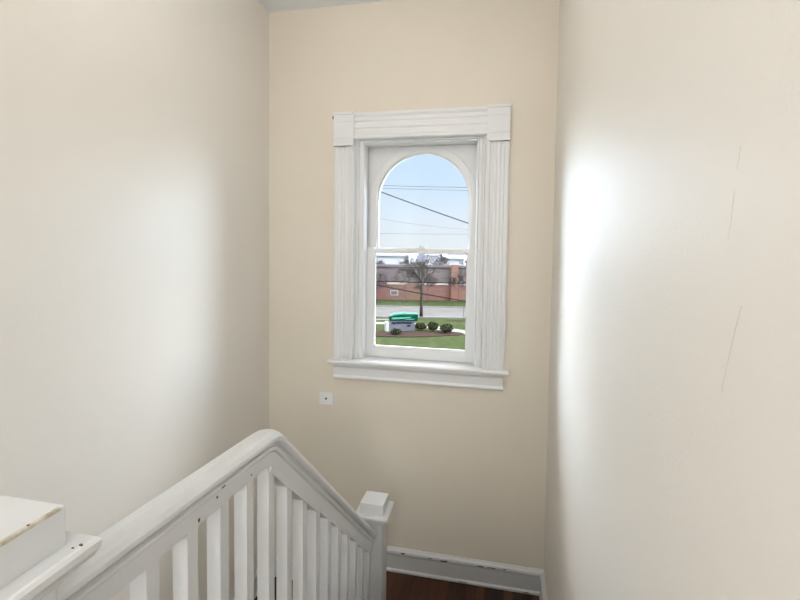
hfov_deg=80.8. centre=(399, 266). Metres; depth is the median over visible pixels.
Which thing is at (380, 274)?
bare tree
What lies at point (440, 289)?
brick building
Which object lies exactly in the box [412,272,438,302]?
bare tree
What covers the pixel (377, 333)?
mulch bed
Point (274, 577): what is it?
floor
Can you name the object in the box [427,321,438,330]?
shrub
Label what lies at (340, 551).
stair railing
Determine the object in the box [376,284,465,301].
power line
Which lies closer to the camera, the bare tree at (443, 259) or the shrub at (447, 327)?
the shrub at (447, 327)
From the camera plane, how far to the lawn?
30.11 m
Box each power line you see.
[376,265,465,273]
[376,281,465,283]
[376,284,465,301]
[381,191,468,223]
[383,185,466,187]
[385,188,467,190]
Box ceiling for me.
[257,0,389,12]
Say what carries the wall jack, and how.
attached to the wall at (463, 470)
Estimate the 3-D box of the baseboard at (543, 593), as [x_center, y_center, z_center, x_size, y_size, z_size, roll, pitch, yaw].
[0.822,1.999,2.645,0.026,0.158,0.620,1,3,12]
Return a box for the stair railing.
[0,429,394,599]
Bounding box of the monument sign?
[385,312,417,331]
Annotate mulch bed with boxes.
[375,331,463,336]
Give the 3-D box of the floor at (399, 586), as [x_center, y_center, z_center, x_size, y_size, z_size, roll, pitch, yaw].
[0.315,2.167,2.757,1.057,0.200,0.670,1,3,12]
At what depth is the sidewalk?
30.58 m
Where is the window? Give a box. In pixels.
[327,104,510,390]
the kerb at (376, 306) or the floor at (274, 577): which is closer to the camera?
the floor at (274, 577)
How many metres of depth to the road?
38.88 m
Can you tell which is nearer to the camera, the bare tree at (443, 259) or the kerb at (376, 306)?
the kerb at (376, 306)
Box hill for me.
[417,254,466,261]
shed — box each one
[376,253,417,264]
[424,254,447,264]
[438,255,466,264]
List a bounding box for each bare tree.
[376,271,388,301]
[393,265,415,287]
[396,254,419,264]
[399,255,439,316]
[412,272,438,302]
[429,254,448,264]
[448,270,465,298]
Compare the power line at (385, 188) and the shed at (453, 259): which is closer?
the power line at (385, 188)
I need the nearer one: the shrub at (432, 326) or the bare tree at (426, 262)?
the shrub at (432, 326)
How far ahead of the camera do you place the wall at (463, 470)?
3.06 m
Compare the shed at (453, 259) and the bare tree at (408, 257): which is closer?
the bare tree at (408, 257)
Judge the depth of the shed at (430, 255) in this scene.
96.74 m
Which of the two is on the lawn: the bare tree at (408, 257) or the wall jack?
the bare tree at (408, 257)
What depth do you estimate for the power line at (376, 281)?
30.43 m
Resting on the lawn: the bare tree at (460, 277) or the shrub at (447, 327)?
the bare tree at (460, 277)
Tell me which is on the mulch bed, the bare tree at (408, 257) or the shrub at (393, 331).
the shrub at (393, 331)
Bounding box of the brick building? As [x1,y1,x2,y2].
[376,264,466,300]
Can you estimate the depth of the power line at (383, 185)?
25.17 m
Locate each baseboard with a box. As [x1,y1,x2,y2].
[233,568,256,599]
[274,546,543,595]
[539,572,547,599]
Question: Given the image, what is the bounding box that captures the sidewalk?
[375,322,464,334]
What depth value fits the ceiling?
3.06 m
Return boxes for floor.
[254,577,292,599]
[386,571,538,599]
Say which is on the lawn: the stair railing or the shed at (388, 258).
the shed at (388, 258)
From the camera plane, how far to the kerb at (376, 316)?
35.42 m
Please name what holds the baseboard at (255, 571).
attached to the wall at (134, 134)
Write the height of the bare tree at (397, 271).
3.759 m
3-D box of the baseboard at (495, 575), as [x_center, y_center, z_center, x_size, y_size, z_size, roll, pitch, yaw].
[-0.020,2.053,3.154,1.885,0.335,0.027,1,3,12]
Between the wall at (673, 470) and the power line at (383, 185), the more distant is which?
the power line at (383, 185)
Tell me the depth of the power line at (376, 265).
30.45 m
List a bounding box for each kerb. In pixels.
[376,306,465,307]
[376,316,465,318]
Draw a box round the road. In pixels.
[376,307,465,316]
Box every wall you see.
[0,0,268,599]
[269,0,559,568]
[544,0,799,599]
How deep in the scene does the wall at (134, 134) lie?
2.04 m
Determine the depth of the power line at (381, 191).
12.07 m
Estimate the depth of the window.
3.08 m
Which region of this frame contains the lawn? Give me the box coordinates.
[375,262,465,349]
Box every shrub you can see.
[390,328,401,333]
[415,322,426,329]
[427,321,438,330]
[439,323,453,332]
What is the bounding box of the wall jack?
[319,392,332,404]
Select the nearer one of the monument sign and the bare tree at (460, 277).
the monument sign

